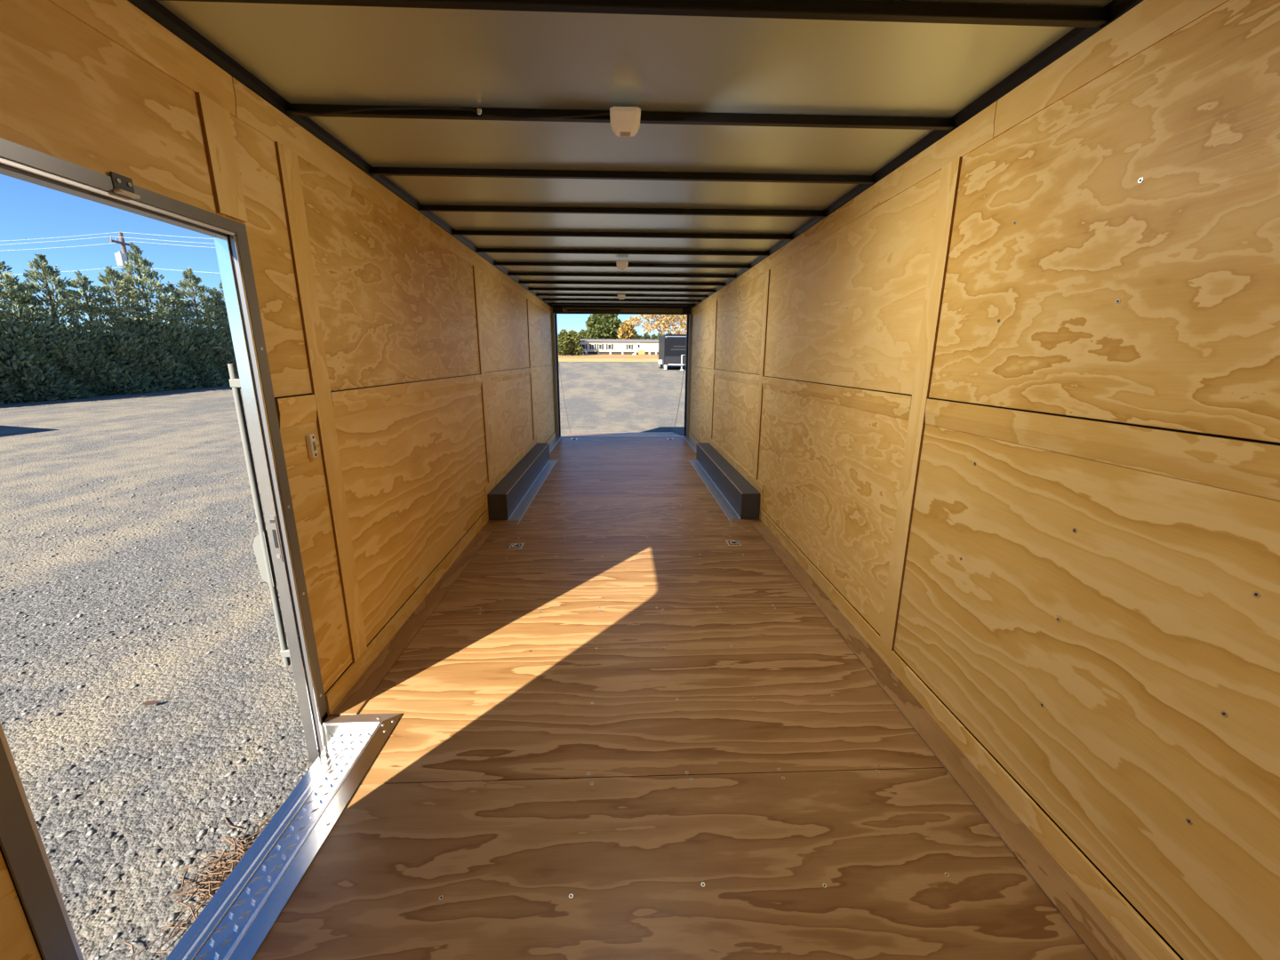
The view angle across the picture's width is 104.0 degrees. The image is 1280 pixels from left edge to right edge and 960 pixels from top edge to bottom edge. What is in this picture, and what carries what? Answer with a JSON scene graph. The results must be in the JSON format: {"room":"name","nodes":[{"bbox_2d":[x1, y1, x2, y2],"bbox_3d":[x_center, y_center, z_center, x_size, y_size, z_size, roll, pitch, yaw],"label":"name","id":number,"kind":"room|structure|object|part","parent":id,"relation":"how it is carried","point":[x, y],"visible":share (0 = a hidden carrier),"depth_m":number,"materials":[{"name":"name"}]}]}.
{"room":"cargo trailer interior","nodes":[
{"label":"cargo trailer interior","id":0,"kind":"room"},
{"bbox_2d":[0,0,555,959],"bbox_3d":[-1.371,-0.647,3.867,0.061,2.580,10.420,0,14,-2],"label":"wall","id":1,"kind":"structure","parent":0,"point":[420,372],"depth_m":2.08,"materials":[{"name":"brown wood"}]},
{"bbox_3d":[-1.195,0.326,-0.192,0.007,2.097,2.065,0,14,-2],"label":"plywood panel","id":2,"kind":"part","parent":1,"relation":"part of","materials":[{"name":"brown wood"}]},
{"bbox_3d":[-1.250,-0.877,1.080,0.007,0.367,0.979,0,14,-2],"label":"plywood panel","id":3,"kind":"part","parent":1,"relation":"part of","materials":[{"name":"brown wood"}]},
{"bbox_2d":[0,137,327,959],"bbox_3d":[-1.280,0.274,1.361,0.072,2.004,0.977,0,14,-2],"label":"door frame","id":4,"kind":"structure","parent":1,"relation":"in","point":[21,844],"depth_m":1.56,"materials":[{"name":"silver metal"}]},
{"bbox_2d":[109,171,140,199],"bbox_3d":[-1.236,-0.708,1.203,0.022,0.046,0.056,0,14,-2],"label":"bracket","id":5,"kind":"object","parent":4,"relation":"attached to","point":[122,185],"depth_m":1.20,"materials":[{"name":"grey metal"}]},
{"bbox_3d":[-1.244,-0.711,1.204,0.005,0.040,0.052,0,14,-2],"label":"mount plate","id":6,"kind":"part","parent":5,"relation":"part of","materials":[{"name":"grey metal"}]},
{"bbox_2d":[227,363,290,666],"bbox_3d":[-1.375,0.168,1.842,0.115,1.160,0.024,0,14,-2],"label":"lock","id":7,"kind":"object","parent":4,"relation":"attached to","point":[261,548],"visible":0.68,"depth_m":1.84,"materials":[{"name":"grey metal"}]},
{"bbox_3d":[-1.307,0.213,1.795,0.023,0.175,0.002,0,14,-2],"label":"strike plate","id":8,"kind":"part","parent":4,"relation":"part of","materials":[{"name":"silver metal"}]},
{"bbox_3d":[-1.276,-0.761,1.754,0.007,0.914,0.276,0,14,-2],"label":"plywood panel","id":9,"kind":"part","parent":1,"relation":"part of","materials":[{"name":"brown wood"}]},
{"bbox_2d":[305,433,318,457],"bbox_3d":[-1.260,-0.131,1.929,0.030,0.090,0.034,0,14,-2],"label":"light switch","id":10,"kind":"object","parent":1,"relation":"attached to","point":[311,444],"visible":1,"depth_m":1.92,"materials":[{"name":"beige plastic"}]},
{"bbox_3d":[-1.279,0.290,2.011,0.007,1.117,0.276,0,14,-2],"label":"plywood panel","id":11,"kind":"part","parent":1,"relation":"part of","materials":[{"name":"brown wood"}]},
{"bbox_3d":[-1.327,-1.080,3.057,0.007,0.914,2.410,0,14,-2],"label":"plywood panel","id":12,"kind":"part","parent":1,"relation":"part of","materials":[{"name":"brown wood"}]},
{"bbox_3d":[-1.331,-0.034,3.313,0.007,1.127,2.410,0,14,-2],"label":"plywood panel","id":13,"kind":"part","parent":1,"relation":"part of","materials":[{"name":"brown wood"}]},
{"bbox_3d":[-1.419,-1.658,5.400,0.007,0.906,2.420,0,14,-2],"label":"plywood panel","id":14,"kind":"part","parent":1,"relation":"part of","materials":[{"name":"brown wood"}]},
{"bbox_3d":[-1.423,-0.609,5.657,0.007,1.127,2.420,0,14,-2],"label":"plywood panel","id":15,"kind":"part","parent":1,"relation":"part of","materials":[{"name":"brown wood"}]},
{"bbox_3d":[-1.509,-2.215,7.676,0.007,0.908,2.270,0,14,-2],"label":"plywood panel","id":16,"kind":"part","parent":1,"relation":"part of","materials":[{"name":"brown wood"}]},
{"bbox_3d":[-1.513,-1.195,7.926,0.007,1.185,2.270,0,14,-2],"label":"plywood panel","id":17,"kind":"part","parent":1,"relation":"part of","materials":[{"name":"brown wood"}]},
{"bbox_2d":[551,304,692,436],"bbox_3d":[-0.320,-1.911,9.040,2.570,2.580,0.180,0,14,-2],"label":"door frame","id":18,"kind":"structure","parent":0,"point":[593,309],"depth_m":8.79,"materials":[{"name":"grey metal"}]},
{"bbox_3d":[-1.487,-1.870,9.065,0.030,2.200,0.060,0,14,-2],"label":"seal post","id":19,"kind":"part","parent":18,"relation":"part of","materials":[{"name":"black"}]},
{"bbox_2d":[558,362,570,431],"bbox_3d":[-1.507,-1.623,10.032,0.008,1.625,1.645,0,14,-1],"label":"cable","id":20,"kind":"object","parent":18,"relation":"attached to","point":[558,363],"visible":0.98,"depth_m":9.84,"materials":[{"name":"silver metal"}]},
{"bbox_3d":[-0.299,-2.975,8.718,2.090,0.070,0.021,0,14,-2],"label":"header panel","id":21,"kind":"part","parent":18,"relation":"part of","materials":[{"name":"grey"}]},
{"bbox_2d":[673,364,685,430],"bbox_3d":[0.791,-1.635,10.119,0.008,1.625,1.645,-1,14,-3],"label":"cable","id":22,"kind":"object","parent":18,"relation":"attached to","point":[684,364],"visible":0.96,"depth_m":9.91,"materials":[{"name":"silver metal"}]},
{"bbox_3d":[0.849,-1.883,9.154,0.035,2.200,0.060,0,14,-2],"label":"seal post","id":23,"kind":"part","parent":18,"relation":"part of","materials":[{"name":"black"}]},
{"bbox_2d":[127,0,1143,307],"bbox_3d":[-0.116,-1.848,3.690,2.580,0.175,10.670,0,14,-2],"label":"ceiling","id":24,"kind":"structure","parent":0,"point":[286,54],"depth_m":1.71,"materials":[{"name":"white metal"}]},
{"bbox_2d":[286,106,609,119],"bbox_3d":[-0.674,-1.317,1.797,1.166,0.035,0.013,0,14,-2],"label":"electrical cable","id":25,"kind":"object","parent":24,"relation":"attached to","point":[407,108],"visible":0.94,"depth_m":1.79,"materials":[{"name":"black plastic"}]},
{"bbox_2d":[477,108,481,114],"bbox_3d":[-0.576,-1.322,1.796,0.016,0.018,0.008,0,14,-2],"label":"clip","id":26,"kind":"object","parent":24,"relation":"attached to","point":[479,110],"visible":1,"depth_m":1.79,"materials":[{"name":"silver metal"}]},
{"bbox_2d":[285,104,955,130],"bbox_3d":[-0.043,-1.338,1.852,2.452,0.032,0.052,0,14,-2],"label":"bow","id":27,"kind":"object","parent":24,"relation":"attached to","point":[646,116],"visible":0.85,"depth_m":1.84,"materials":[{"name":"black paint"}]},
{"bbox_2d":[519,280,724,286],"bbox_3d":[-0.206,-2.351,5.986,2.452,0.032,0.052,0,14,-2],"label":"bow","id":28,"kind":"object","parent":24,"relation":"attached to","point":[521,282],"visible":0.87,"depth_m":5.96,"materials":[{"name":"black paint"}]},
{"bbox_2d":[536,293,707,297],"bbox_3d":[-0.253,-2.641,7.167,2.452,0.032,0.052,0,14,-2],"label":"bow","id":29,"kind":"object","parent":24,"relation":"attached to","point":[538,294],"visible":0.81,"depth_m":7.15,"materials":[{"name":"black paint"}]},
{"bbox_2d":[542,298,701,302],"bbox_3d":[-0.276,-2.786,7.758,2.452,0.032,0.052,0,14,-2],"label":"bow","id":30,"kind":"object","parent":24,"relation":"attached to","point":[572,300],"visible":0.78,"depth_m":7.73,"materials":[{"name":"black paint"}]},
{"bbox_2d":[548,303,695,305],"bbox_3d":[-0.299,-2.930,8.348,2.452,0.032,0.052,0,14,-2],"label":"bow","id":31,"kind":"object","parent":24,"relation":"attached to","point":[623,304],"visible":0.82,"depth_m":8.33,"materials":[{"name":"black paint"}]},
{"bbox_2d":[617,294,625,299],"bbox_3d":[-0.257,-2.547,6.971,0.108,0.058,0.123,0,14,-2],"label":"dome light","id":32,"kind":"object","parent":24,"relation":"attached to","point":[620,296],"visible":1,"depth_m":6.93,"materials":[{"name":"beige plastic"}]},
{"bbox_2d":[368,167,875,183],"bbox_3d":[-0.066,-1.483,2.443,2.452,0.032,0.052,0,14,-2],"label":"bow","id":33,"kind":"object","parent":24,"relation":"attached to","point":[373,171],"visible":0.98,"depth_m":2.42,"materials":[{"name":"black paint"}]},
{"bbox_2d":[418,204,825,217],"bbox_3d":[-0.090,-1.627,3.033,2.452,0.032,0.052,0,14,-2],"label":"bow","id":34,"kind":"object","parent":24,"relation":"attached to","point":[424,207],"visible":0.9,"depth_m":3.01,"materials":[{"name":"black paint"}]},
{"bbox_2d":[494,262,750,268],"bbox_3d":[-0.160,-2.062,4.805,2.452,0.032,0.052,0,14,-2],"label":"bow","id":35,"kind":"object","parent":24,"relation":"attached to","point":[559,264],"visible":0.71,"depth_m":4.78,"materials":[{"name":"black paint"}]},
{"bbox_2d":[508,272,735,278],"bbox_3d":[-0.183,-2.207,5.396,2.452,0.032,0.052,0,14,-2],"label":"bow","id":36,"kind":"object","parent":24,"relation":"attached to","point":[510,273],"visible":0.93,"depth_m":5.37,"materials":[{"name":"black paint"}]},
{"bbox_2d":[528,288,715,292],"bbox_3d":[-0.230,-2.496,6.577,2.452,0.032,0.052,0,14,-2],"label":"bow","id":37,"kind":"object","parent":24,"relation":"attached to","point":[530,289],"visible":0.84,"depth_m":6.56,"materials":[{"name":"black paint"}]},
{"bbox_2d":[616,261,628,269],"bbox_3d":[-0.163,-1.962,4.583,0.108,0.058,0.123,0,14,-2],"label":"dome light","id":38,"kind":"object","parent":24,"relation":"attached to","point":[620,265],"visible":1,"depth_m":4.54,"materials":[{"name":"beige plastic"}]},
{"bbox_2d":[452,230,792,239],"bbox_3d":[-0.113,-1.772,3.624,2.452,0.032,0.052,0,14,-2],"label":"bow","id":39,"kind":"object","parent":24,"relation":"attached to","point":[455,232],"visible":0.86,"depth_m":3.60,"materials":[{"name":"black paint"}]},
{"bbox_2d":[476,248,768,255],"bbox_3d":[-0.136,-1.917,4.214,2.452,0.032,0.052,0,14,-2],"label":"bow","id":40,"kind":"object","parent":24,"relation":"attached to","point":[479,250],"visible":0.92,"depth_m":4.19,"materials":[{"name":"black paint"}]},
{"bbox_2d":[609,106,640,136],"bbox_3d":[-0.053,-1.280,1.801,0.108,0.058,0.123,0,14,-2],"label":"dome light","id":41,"kind":"object","parent":24,"relation":"attached to","point":[625,121],"visible":1,"depth_m":1.76,"materials":[{"name":"beige plastic"}]},
{"bbox_2d":[160,0,1111,27],"bbox_3d":[-0.020,-1.193,1.262,2.452,0.032,0.052,0,14,-2],"label":"bow","id":42,"kind":"object","parent":24,"relation":"attached to","point":[829,10],"visible":1,"depth_m":1.26,"materials":[{"name":"black paint"}]},
{"bbox_2d":[253,436,1142,959],"bbox_3d":[-0.124,0.487,4.236,2.570,0.129,10.500,0,14,-2],"label":"floor","id":43,"kind":"structure","parent":0,"point":[628,731],"depth_m":1.76,"materials":[{"name":"brown wood"}]},
{"bbox_2d":[165,712,402,959],"bbox_3d":[-1.119,1.165,1.581,0.326,0.189,1.001,0,14,-2],"label":"threshold","id":44,"kind":"object","parent":43,"relation":"in","point":[238,918],"visible":0.87,"depth_m":1.58,"materials":[{"name":"silver metal"}]},
{"bbox_3d":[-1.264,1.238,1.598,0.036,0.038,0.905,0,14,-2],"label":"sill","id":45,"kind":"part","parent":44,"relation":"part of","materials":[{"name":"silver metal"}]},
{"bbox_3d":[-1.222,1.229,1.597,0.039,0.036,0.905,0,14,-2],"label":"sill","id":46,"kind":"part","parent":44,"relation":"part of","materials":[{"name":"silver metal"}]},
{"bbox_3d":[-1.111,1.222,1.598,0.182,0.010,0.905,0,14,-2],"label":"tread plate","id":47,"kind":"part","parent":44,"relation":"part of","materials":[{"name":"silver metal"}]},
{"bbox_3d":[-1.119,0.965,2.025,0.290,0.006,0.046,0,14,-2],"label":"trim","id":48,"kind":"part","parent":44,"relation":"part of","materials":[{"name":"silver metal"}]},
{"bbox_2d":[507,543,524,549],"bbox_3d":[-0.959,0.509,3.879,0.104,0.012,0.124,0,14,-2],"label":"ring","id":49,"kind":"object","parent":43,"relation":"on","point":[513,546],"visible":1,"depth_m":3.87,"materials":[{"name":"silver metal"}]},
{"bbox_2d":[487,442,557,524],"bbox_3d":[-1.266,-0.067,5.742,0.284,0.241,2.885,0,14,-2],"label":"box","id":50,"kind":"object","parent":43,"relation":"on","point":[510,499],"visible":1,"depth_m":5.13,"materials":[{"name":"grey"}]},
{"bbox_3d":[-1.241,-0.199,5.783,0.004,0.005,2.745,0,14,-2],"label":"edge trim","id":51,"kind":"part","parent":50,"relation":"part of","materials":[{"name":"grey metal"}]},
{"bbox_2d":[688,442,760,524],"bbox_3d":[0.896,-0.073,5.800,0.284,0.241,2.895,0,14,-2],"label":"box","id":52,"kind":"object","parent":43,"relation":"on","point":[738,499],"visible":1,"depth_m":5.20,"materials":[{"name":"grey"}]},
{"bbox_3d":[0.866,-0.205,5.839,0.004,0.005,2.755,0,14,-2],"label":"edge trim","id":53,"kind":"part","parent":52,"relation":"part of","materials":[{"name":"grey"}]},
{"bbox_2d":[725,540,741,546],"bbox_3d":[0.740,0.496,3.958,0.104,0.012,0.124,0,14,-2],"label":"ring","id":54,"kind":"object","parent":43,"relation":"on","point":[731,543],"visible":1,"depth_m":3.94,"materials":[{"name":"silver metal"}]},
{"bbox_2d":[688,0,1279,959],"bbox_3d":[1.136,-0.661,3.963,0.061,2.580,10.420,0,14,-2],"label":"wall","id":55,"kind":"structure","parent":0,"point":[1011,405],"depth_m":1.38,"materials":[{"name":"brown wood"}]},
{"bbox_3d":[0.962,-1.203,8.022,0.007,1.172,2.270,0,14,-2],"label":"plywood panel","id":56,"kind":"part","parent":55,"relation":"part of","materials":[{"name":"brown wood"}]},
{"bbox_3d":[0.966,-2.223,7.772,0.007,0.921,2.270,0,14,-2],"label":"plywood panel","id":57,"kind":"part","parent":55,"relation":"part of","materials":[{"name":"brown wood"}]},
{"bbox_3d":[1.051,-0.623,5.775,0.007,1.116,2.375,0,14,-2],"label":"plywood panel","id":58,"kind":"part","parent":55,"relation":"part of","materials":[{"name":"brown wood"}]},
{"bbox_3d":[1.055,-1.670,5.518,0.007,0.921,2.375,0,14,-2],"label":"plywood panel","id":59,"kind":"part","parent":55,"relation":"part of","materials":[{"name":"brown wood"}]},
{"bbox_3d":[1.143,-0.050,3.438,0.007,1.116,2.440,0,14,-2],"label":"plywood panel","id":60,"kind":"part","parent":55,"relation":"part of","materials":[{"name":"brown wood"}]},
{"bbox_3d":[1.147,-1.094,3.182,0.007,0.928,2.440,0,14,-2],"label":"plywood panel","id":61,"kind":"part","parent":55,"relation":"part of","materials":[{"name":"brown wood"}]},
{"bbox_3d":[1.254,0.636,0.636,0.007,1.117,3.335,0,14,-2],"label":"plywood panel","id":62,"kind":"part","parent":55,"relation":"part of","materials":[{"name":"brown wood"}]},
{"bbox_3d":[1.258,-0.406,0.380,0.007,0.930,3.335,0,14,-2],"label":"plywood panel","id":63,"kind":"part","parent":55,"relation":"part of","materials":[{"name":"brown wood"}]},
{"label":"outside","id":64,"kind":"structure","parent":0,"visible":0},
{"bbox_2d":[0,361,685,959],"bbox_3d":[-1.884,-11.220,48.693,300.000,5.720,220.000,0,14,-2],"label":"ground","id":65,"kind":"structure","parent":64,"point":[47,448],"depth_m":3.51,"materials":[{"name":"grey gravel"}]},
{"bbox_2d":[0,345,29,404],"bbox_3d":[-21.679,-4.549,15.332,2.955,4.848,3.040,-6,15,-23],"label":"conifer","id":66,"kind":"object","parent":65,"relation":"on","point":[7,390],"visible":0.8,"depth_m":16.23,"materials":[{"name":"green plant"}]},
{"bbox_2d":[0,261,84,403],"bbox_3d":[-21.459,-5.317,16.686,3.338,5.647,3.358,1,14,4],"label":"conifer","id":67,"kind":"object","parent":65,"relation":"on","point":[7,344],"visible":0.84,"depth_m":16.72,"materials":[{"name":"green plant"}]},
{"bbox_2d":[0,280,100,401],"bbox_3d":[-21.454,-4.823,17.512,3.293,4.202,3.233,-7,15,-26],"label":"conifer","id":68,"kind":"object","parent":65,"relation":"on","point":[59,354],"visible":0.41,"depth_m":17.45,"materials":[{"name":"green plant"}]},
{"bbox_2d":[8,253,129,397],"bbox_3d":[-21.323,-5.535,18.369,2.955,5.174,3.040,8,16,29],"label":"conifer","id":69,"kind":"object","parent":65,"relation":"on","point":[82,339],"visible":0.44,"depth_m":18.17,"materials":[{"name":"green plant"}]},
{"bbox_2d":[48,270,159,395],"bbox_3d":[-21.204,-5.609,19.391,3.338,4.744,3.358,-6,15,-25],"label":"conifer","id":70,"kind":"object","parent":65,"relation":"on","point":[128,367],"visible":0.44,"depth_m":19.28,"materials":[{"name":"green plant"}]},
{"bbox_2d":[109,232,138,315],"bbox_3d":[-31.181,-10.792,31.053,0.480,8.389,1.500,0,14,-2],"label":"utility pole","id":71,"kind":"object","parent":65,"relation":"on","point":[120,257],"visible":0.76,"depth_m":30.01,"materials":[{"name":"brown"}]},
{"bbox_2d":[0,236,206,245],"bbox_3d":[-21.169,-13.736,29.201,80.257,1.013,0.016,1,14,2],"label":"power line","id":72,"kind":"object","parent":71,"relation":"attached to","point":[102,236],"visible":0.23,"depth_m":29.52,"materials":[{"name":"silver metal"}]},
{"bbox_2d":[8,232,213,240],"bbox_3d":[-21.194,-14.267,29.770,80.257,1.013,0.016,1,14,2],"label":"power line","id":73,"kind":"object","parent":71,"relation":"attached to","point":[115,232],"visible":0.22,"depth_m":30.09,"materials":[{"name":"silver metal"}]},
{"bbox_2d":[8,241,215,250],"bbox_3d":[-21.221,-14.059,30.520,80.257,1.013,0.016,1,14,2],"label":"power line","id":74,"kind":"object","parent":71,"relation":"attached to","point":[124,242],"visible":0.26,"depth_m":30.90,"materials":[{"name":"silver metal"}]},
{"bbox_2d":[17,266,220,274],"bbox_3d":[-21.201,-12.402,30.227,80.257,1.013,0.016,1,14,2],"label":"power line","id":75,"kind":"object","parent":71,"relation":"attached to","point":[118,267],"visible":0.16,"depth_m":30.53,"materials":[{"name":"silver metal"}]},
{"bbox_2d":[82,264,188,392],"bbox_3d":[-20.977,-6.042,20.376,3.233,5.099,3.293,-4,15,-18],"label":"conifer","id":76,"kind":"object","parent":65,"relation":"on","point":[158,352],"visible":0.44,"depth_m":20.28,"materials":[{"name":"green plant"}]},
{"bbox_2d":[142,700,160,705],"bbox_3d":[-2.753,1.255,2.819,0.079,0.020,0.025,-9,16,-33],"label":"dry leaf","id":77,"kind":"object","parent":65,"relation":"on","point":[151,702],"visible":1,"depth_m":2.82,"materials":[{"name":"brown plant"}]},
{"bbox_2d":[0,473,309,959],"bbox_3d":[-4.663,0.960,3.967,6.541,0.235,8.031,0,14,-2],"label":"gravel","id":78,"kind":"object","parent":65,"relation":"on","point":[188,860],"visible":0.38,"depth_m":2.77,"materials":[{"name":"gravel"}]},
{"bbox_2d":[106,241,203,389],"bbox_3d":[-20.837,-6.808,21.350,3.040,6.114,2.955,1,14,3],"label":"conifer","id":79,"kind":"object","parent":65,"relation":"on","point":[180,331],"visible":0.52,"depth_m":21.13,"materials":[{"name":"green plant"}]},
{"bbox_2d":[145,280,230,388],"bbox_3d":[-20.659,-6.440,22.508,3.338,4.710,3.358,10,17,35],"label":"conifer","id":80,"kind":"object","parent":65,"relation":"on","point":[208,376],"visible":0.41,"depth_m":22.41,"materials":[{"name":"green plant"}]},
{"bbox_2d":[123,806,279,955],"bbox_3d":[-1.598,1.500,1.936,0.388,0.059,0.573,0,14,-2],"label":"straw","id":81,"kind":"object","parent":65,"relation":"on","point":[217,881],"visible":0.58,"depth_m":1.91,"materials":[{"name":"brown plant"}]},
{"bbox_2d":[166,267,239,386],"bbox_3d":[-20.621,-7.055,23.416,3.293,5.478,3.233,4,14,16],"label":"conifer","id":82,"kind":"object","parent":65,"relation":"on","point":[227,345],"visible":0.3,"depth_m":23.08,"materials":[{"name":"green plant"}]},
{"bbox_2d":[187,287,238,379],"bbox_3d":[-20.481,-6.959,24.456,3.040,4.700,2.955,7,15,26],"label":"conifer","id":83,"kind":"object","parent":65,"relation":"on","point":[212,292],"visible":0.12,"depth_m":23.91,"materials":[{"name":"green plant"}]},
{"bbox_2d":[201,280,231,332],"bbox_3d":[-20.284,-7.409,25.079,3.338,5.259,3.358,6,15,24],"label":"conifer","id":84,"kind":"object","parent":65,"relation":"on","point":[220,284],"visible":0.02,"depth_m":24.31,"materials":[{"name":"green plant"}]},
{"bbox_2d":[558,358,658,361],"bbox_3d":[-2.413,-14.884,62.045,180.000,0.372,14.300,0,14,-2],"label":"lawn","id":85,"kind":"structure","parent":65,"relation":"on","point":[559,359],"depth_m":62.49,"materials":[{"name":"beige plant"}]},
{"bbox_2d":[558,353,658,358],"bbox_3d":[-4.196,-27.166,107.030,180.000,2.054,79.000,0,14,-2],"label":"field","id":86,"kind":"structure","parent":65,"relation":"on","point":[559,356],"depth_m":76.99,"materials":[{"name":"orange plant"}]},
{"bbox_2d":[557,329,573,355],"bbox_3d":[-12.292,-22.084,80.741,3.262,4.208,3.168,0,14,-2],"label":"pine tree","id":87,"kind":"object","parent":86,"relation":"on","point":[564,338],"visible":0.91,"depth_m":80.08,"materials":[{"name":"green plant"}]},
{"bbox_2d":[567,329,583,355],"bbox_3d":[-10.850,-22.352,81.606,3.118,4.276,2.806,0,14,-2],"label":"pine tree","id":88,"kind":"object","parent":86,"relation":"on","point":[576,348],"visible":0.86,"depth_m":81.12,"materials":[{"name":"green plant"}]},
{"bbox_2d":[577,330,591,339],"bbox_3d":[-11.217,-26.954,97.881,3.359,4.583,3.555,0,14,-2],"label":"pine tree","id":89,"kind":"object","parent":86,"relation":"on","point":[582,334],"visible":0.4,"depth_m":97.08,"materials":[{"name":"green plant"}]},
{"bbox_2d":[584,314,623,339],"bbox_3d":[-7.315,-32.142,107.191,9.302,9.738,8.373,0,14,-2],"label":"oak tree","id":90,"kind":"object","parent":86,"relation":"on","point":[598,326],"visible":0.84,"depth_m":105.00,"materials":[{"name":"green plant"}]},
{"bbox_2d":[580,338,658,354],"bbox_3d":[-3.654,-24.922,93.795,15.350,2.800,4.700,0,14,-2],"label":"home","id":91,"kind":"object","parent":86,"relation":"on","point":[590,347],"visible":0.83,"depth_m":91.81,"materials":[{"name":"beige"}]},
{"bbox_3d":[-0.251,-24.340,91.893,0.800,1.500,0.070,0,14,-2],"label":"door","id":92,"kind":"part","parent":91,"relation":"part of","materials":[{"name":"white paint"}]},
{"bbox_2d":[616,320,636,339],"bbox_3d":[-2.646,-28.564,100.010,4.000,6.657,3.935,0,14,-2],"label":"maple tree","id":93,"kind":"object","parent":86,"relation":"on","point":[625,328],"visible":0.91,"depth_m":98.91,"materials":[{"name":"brown plant"}]},
{"bbox_2d":[633,331,639,339],"bbox_3d":[-1.224,-34.727,125.409,3.472,5.436,3.565,0,14,-2],"label":"pine tree","id":94,"kind":"object","parent":86,"relation":"on","point":[636,334],"visible":0.13,"depth_m":124.61,"materials":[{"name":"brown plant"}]},
{"bbox_2d":[632,350,644,354],"bbox_3d":[-0.284,-23.438,91.577,2.300,1.050,0.970,0,14,-2],"label":"porch steps","id":95,"kind":"structure","parent":86,"relation":"on","point":[640,352],"depth_m":91.16,"materials":[{"name":"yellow wood"}]},
{"bbox_3d":[0.283,-23.263,91.183,1.200,0.800,0.080,0,14,-2],"label":"panel","id":96,"kind":"part","parent":95,"relation":"part of","materials":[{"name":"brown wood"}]},
{"bbox_2d":[642,331,650,339],"bbox_3d":[1.706,-34.578,125.545,3.271,5.261,3.193,0,14,-2],"label":"pine tree","id":97,"kind":"object","parent":86,"relation":"on","point":[646,336],"visible":0.28,"depth_m":124.79,"materials":[{"name":"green plant"}]},
{"bbox_2d":[649,334,656,339],"bbox_3d":[3.543,-34.495,125.700,2.913,4.691,3.247,0,14,-2],"label":"pine tree","id":98,"kind":"object","parent":86,"relation":"on","point":[653,336],"visible":0.23,"depth_m":124.88,"materials":[{"name":"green plant"}]},
{"bbox_2d":[626,314,687,335],"bbox_3d":[4.173,-24.793,80.703,12.695,9.609,6.185,0,14,-2],"label":"tree","id":99,"kind":"object","parent":86,"relation":"on","point":[661,321],"visible":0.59,"depth_m":80.06,"materials":[{"name":"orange plant"}]},
{"bbox_2d":[656,329,664,339],"bbox_3d":[5.473,-34.864,125.744,3.655,5.701,3.527,0,14,-2],"label":"pine tree","id":100,"kind":"object","parent":86,"relation":"on","point":[659,335],"visible":0.12,"depth_m":124.96,"materials":[{"name":"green plant"}]},
{"bbox_2d":[562,432,679,436],"bbox_3d":[-0.364,-0.919,10.344,2.320,0.266,2.032,0,14,-2],"label":"door","id":101,"kind":"structure","parent":65,"relation":"on","point":[614,434],"depth_m":10.45,"materials":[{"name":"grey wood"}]},
{"bbox_2d":[657,334,686,370],"bbox_3d":[3.038,-10.434,40.990,2.800,2.700,7.505,0,14,-2],"label":"trailer","id":102,"kind":"object","parent":65,"relation":"on","point":[672,348],"visible":0.56,"depth_m":38.79,"materials":[{"name":"black metal"}]}
]}

